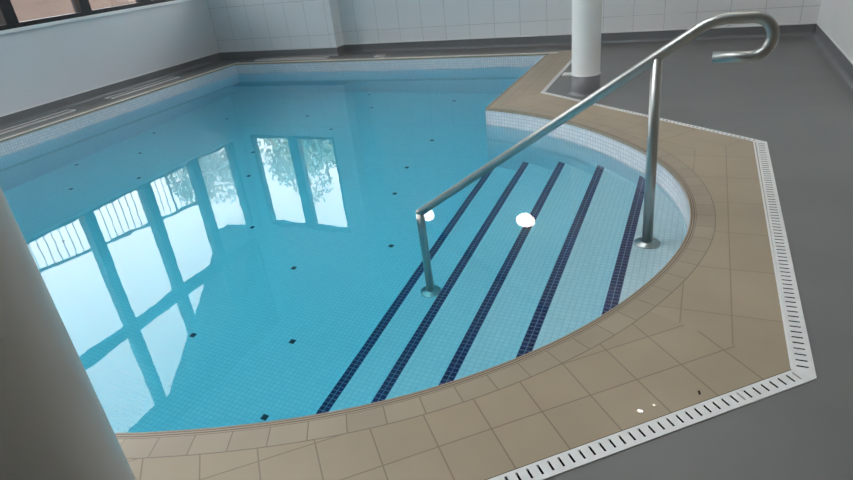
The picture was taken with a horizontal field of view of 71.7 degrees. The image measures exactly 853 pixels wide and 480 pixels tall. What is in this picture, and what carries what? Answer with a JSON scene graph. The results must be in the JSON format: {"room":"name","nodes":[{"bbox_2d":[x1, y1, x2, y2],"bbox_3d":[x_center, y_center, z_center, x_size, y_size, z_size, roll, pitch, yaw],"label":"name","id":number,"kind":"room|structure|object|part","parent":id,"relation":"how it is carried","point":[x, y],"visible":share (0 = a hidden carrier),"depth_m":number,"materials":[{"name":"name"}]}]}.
{"room":"indoor swimming pool","nodes":[
{"label":"indoor swimming pool","id":0,"kind":"room"},
{"bbox_2d":[0,0,218,115],"bbox_3d":[-4.845,-2.140,3.489,0.125,4.070,9.740,6,29,23],"label":"wall","id":1,"kind":"structure","parent":0,"point":[40,65],"depth_m":6.35,"materials":[{"name":"white paint"}]},
{"bbox_2d":[0,0,14,30],"bbox_3d":[-4.269,-3.214,4.579,0.110,3.126,0.810,6,29,23],"label":"window","id":2,"kind":"structure","parent":1,"relation":"in","point":[6,23],"depth_m":5.51,"materials":[{"name":"black metal"}]},
{"bbox_2d":[4,0,87,27],"bbox_3d":[-3.950,-3.583,5.232,0.110,3.126,0.820,6,29,23],"label":"window","id":3,"kind":"structure","parent":1,"relation":"in","point":[79,6],"depth_m":5.88,"materials":[{"name":"black metal"}]},
{"bbox_2d":[0,0,190,33],"bbox_3d":[-4.044,-1.804,5.254,0.030,0.030,5.650,6,29,23],"label":"trim","id":4,"kind":"structure","parent":1,"relation":"attached to","point":[174,1],"depth_m":6.19,"materials":[{"name":"white"}]},
{"bbox_2d":[0,52,220,129],"bbox_3d":[-4.622,-0.354,4.202,0.050,0.113,9.440,6,29,23],"label":"baseboard","id":5,"kind":"structure","parent":1,"relation":"attached to","point":[11,119],"depth_m":6.43,"materials":[{"name":"grey"}]},
{"bbox_2d":[83,0,147,14],"bbox_3d":[-3.630,-3.954,5.890,0.110,3.126,0.820,6,29,23],"label":"window","id":6,"kind":"structure","parent":1,"relation":"in","point":[138,3],"depth_m":6.50,"materials":[{"name":"black metal"}]},
{"bbox_2d":[147,0,173,4],"bbox_3d":[-3.319,-4.314,6.527,0.110,3.126,0.770,6,29,23],"label":"window","id":7,"kind":"structure","parent":1,"relation":"in","point":[149,2],"depth_m":7.00,"materials":[{"name":"black metal"}]},
{"bbox_2d":[0,36,852,479],"bbox_3d":[-1.447,-0.015,2.956,6.900,0.030,9.620,6,29,23],"label":"floor","id":8,"kind":"structure","parent":0,"point":[791,99],"depth_m":2.47,"materials":[{"name":"grey plastic"}]},
{"bbox_2d":[0,109,75,134],"bbox_3d":[-3.880,-0.982,5.382,0.120,0.012,1.480,6,29,23],"label":"floor vent","id":9,"kind":"object","parent":8,"relation":"in","point":[54,115],"visible":1,"depth_m":5.65,"materials":[{"name":"white plastic"}]},
{"bbox_2d":[0,187,135,479],"bbox_3d":[-0.654,-0.952,0.117,0.264,4.019,0.264,6,29,23],"label":"column","id":10,"kind":"structure","parent":8,"relation":"on","point":[54,424],"depth_m":0.65,"materials":[{"name":"paint"}]},
{"bbox_2d":[104,76,179,98],"bbox_3d":[-3.223,-1.743,6.728,0.120,0.012,1.000,6,29,23],"label":"floor vent","id":11,"kind":"object","parent":8,"relation":"in","point":[169,78],"visible":1,"depth_m":6.68,"materials":[{"name":"white plastic"}]},
{"bbox_2d":[254,56,328,60],"bbox_3d":[-1.711,-2.291,7.456,1.090,0.012,0.085,6,29,23],"label":"floor vent","id":12,"kind":"object","parent":8,"relation":"in","point":[324,57],"visible":1,"depth_m":7.43,"materials":[{"name":"white plastic"}]},
{"bbox_2d":[0,55,689,230],"bbox_3d":[-1.488,0.375,3.539,5.498,1.202,8.170,6,29,23],"label":"swimming pool","id":13,"kind":"object","parent":8,"relation":"in","point":[632,157],"visible":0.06,"depth_m":5.91,"materials":[{"name":"tile"}]},
{"bbox_2d":[0,66,686,432],"bbox_3d":[-1.481,0.431,3.568,5.522,1.115,8.194,6,29,23],"label":"pool water","id":14,"kind":"object","parent":13,"relation":"in","point":[241,248],"visible":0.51,"depth_m":2.91,"materials":[{"name":"blue liquid"}]},
{"bbox_3d":[0.519,0.477,3.062,1.433,1.030,3.368,6,29,23],"label":"steps","id":15,"kind":"structure","parent":13,"relation":"in","visible":0},
{"bbox_2d":[416,11,779,238],"bbox_3d":[0.631,-0.071,2.774,1.554,1.818,0.118,6,29,23],"label":"handrail","id":16,"kind":"object","parent":15,"relation":"on","point":[655,60],"visible":0.73,"depth_m":2.37,"materials":[{"name":"silver metal"}]},
{"bbox_3d":[0.017,0.263,3.263,0.050,0.914,0.047,6,29,23],"label":"post","id":17,"kind":"part","parent":16,"relation":"part of","materials":[{"name":"silver metal"}]},
{"bbox_3d":[0.943,-0.331,2.473,0.056,0.845,0.044,6,29,23],"label":"post","id":18,"kind":"part","parent":16,"relation":"part of","materials":[{"name":"silver metal"}]},
{"bbox_2d":[0,51,715,458],"bbox_3d":[-1.552,-0.166,3.265,5.694,0.018,8.366,6,29,23],"label":"pool coping","id":19,"kind":"object","parent":8,"relation":"on","point":[697,241],"visible":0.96,"depth_m":1.77,"materials":[{"name":"beige tile"}]},
{"bbox_2d":[127,51,790,479],"bbox_3d":[0.311,0.213,2.065,1.664,0.001,9.160,6,29,23],"label":"deck","id":20,"kind":"object","parent":8,"relation":"on","point":[721,331],"visible":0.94,"depth_m":1.65,"materials":[{"name":"beige tile"}]},
{"bbox_2d":[485,370,789,479],"bbox_3d":[0.103,0.579,1.389,1.430,0.001,1.280,6,29,23],"label":"trim","id":21,"kind":"structure","parent":20,"relation":"on","point":[788,370],"depth_m":1.50,"materials":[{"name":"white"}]},
{"bbox_2d":[635,408,644,413],"bbox_3d":[0.559,0.447,1.543,0.025,0.001,0.025,6,29,23],"label":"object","id":22,"kind":"object","parent":20,"relation":"on","point":[637,410],"visible":1,"depth_m":1.54,"materials":[{"name":"white"}]},
{"bbox_2d":[753,142,792,369],"bbox_3d":[1.387,-0.083,2.405,0.007,0.012,1.956,6,29,23],"label":"trim","id":23,"kind":"structure","parent":20,"relation":"on","point":[765,210],"depth_m":2.05,"materials":[{"name":"white"}]},
{"bbox_2d":[541,59,571,91],"bbox_3d":[1.236,-1.520,5.299,0.033,0.037,1.685,6,29,23],"label":"drain grate","id":24,"kind":"object","parent":8,"relation":"in","point":[570,61],"visible":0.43,"depth_m":5.05,"materials":[{"name":"white plastic"}]},
{"bbox_2d":[562,0,601,97],"bbox_3d":[0.976,-2.894,3.567,0.300,4.019,0.264,6,29,23],"label":"column","id":25,"kind":"structure","parent":8,"relation":"on","point":[585,75],"depth_m":4.24,"materials":[{"name":"paint"}]},
{"bbox_3d":[1.195,-1.177,4.430,0.264,0.149,0.264,6,29,23],"label":"skirting","id":26,"kind":"part","parent":25,"relation":"part of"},
{"bbox_2d":[488,389,753,479],"bbox_3d":[0.027,0.626,1.351,1.730,0.037,0.052,-14,28,-14],"label":"drain grate","id":27,"kind":"object","parent":8,"relation":"in","point":[593,451],"visible":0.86,"depth_m":1.46,"materials":[{"name":"white plastic"}]},
{"bbox_2d":[540,92,765,141],"bbox_3d":[1.361,-0.825,3.900,0.032,0.037,1.841,-19,29,-24],"label":"drain grate","id":28,"kind":"object","parent":8,"relation":"in","point":[578,100],"visible":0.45,"depth_m":3.63,"materials":[{"name":"white plastic"}]},
{"bbox_2d":[739,369,816,401],"bbox_3d":[0.940,0.400,1.584,0.207,0.037,0.052,-14,28,-14],"label":"drain grate","id":29,"kind":"object","parent":8,"relation":"in","point":[790,379],"visible":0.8,"depth_m":1.57,"materials":[{"name":"white plastic"}]},
{"bbox_2d":[756,142,816,377],"bbox_3d":[1.413,-0.065,2.389,0.052,0.037,1.982,6,29,23],"label":"drain grate","id":30,"kind":"object","parent":8,"relation":"in","point":[801,355],"visible":0.86,"depth_m":2.02,"materials":[{"name":"white plastic"}]},
{"bbox_2d":[206,0,821,51],"bbox_3d":[0.320,-3.962,5.880,7.100,4.070,0.380,6,29,23],"label":"wall","id":31,"kind":"structure","parent":0,"point":[238,25],"depth_m":6.78,"materials":[{"name":"white tile"}]},
{"bbox_2d":[219,22,816,60],"bbox_3d":[0.381,-2.205,6.686,6.900,0.113,0.230,6,29,23],"label":"baseboard","id":32,"kind":"structure","parent":31,"relation":"attached to","point":[796,29],"depth_m":6.53,"materials":[{"name":"grey tile"}]},
{"bbox_2d":[818,0,852,61],"bbox_3d":[1.590,-1.462,0.657,0.200,4.070,9.620,6,29,23],"label":"wall","id":33,"kind":"structure","parent":0,"point":[835,17],"depth_m":4.52,"materials":[{"name":"white paint"}]},
{"bbox_2d":[810,22,852,94],"bbox_3d":[1.677,0.236,1.573,0.050,0.113,9.620,6,29,23],"label":"baseboard","id":34,"kind":"structure","parent":33,"relation":"attached to","point":[840,62],"depth_m":4.48,"materials":[{"name":"grey"}]},
{"label":"outside","id":35,"kind":"structure","parent":0,"visible":0},
{"bbox_3d":[-5.741,-2.338,8.968,42.000,0.180,40.000,6,29,23],"label":"ground","id":36,"kind":"structure","parent":35,"visible":0},
{"bbox_2d":[10,0,135,21],"bbox_3d":[-7.407,-1.950,6.622,0.220,1.650,10.033,14,33,35],"label":"wall","id":37,"kind":"structure","parent":36,"relation":"on","point":[25,10],"depth_m":8.58,"materials":[{"name":"brick"}]}
]}

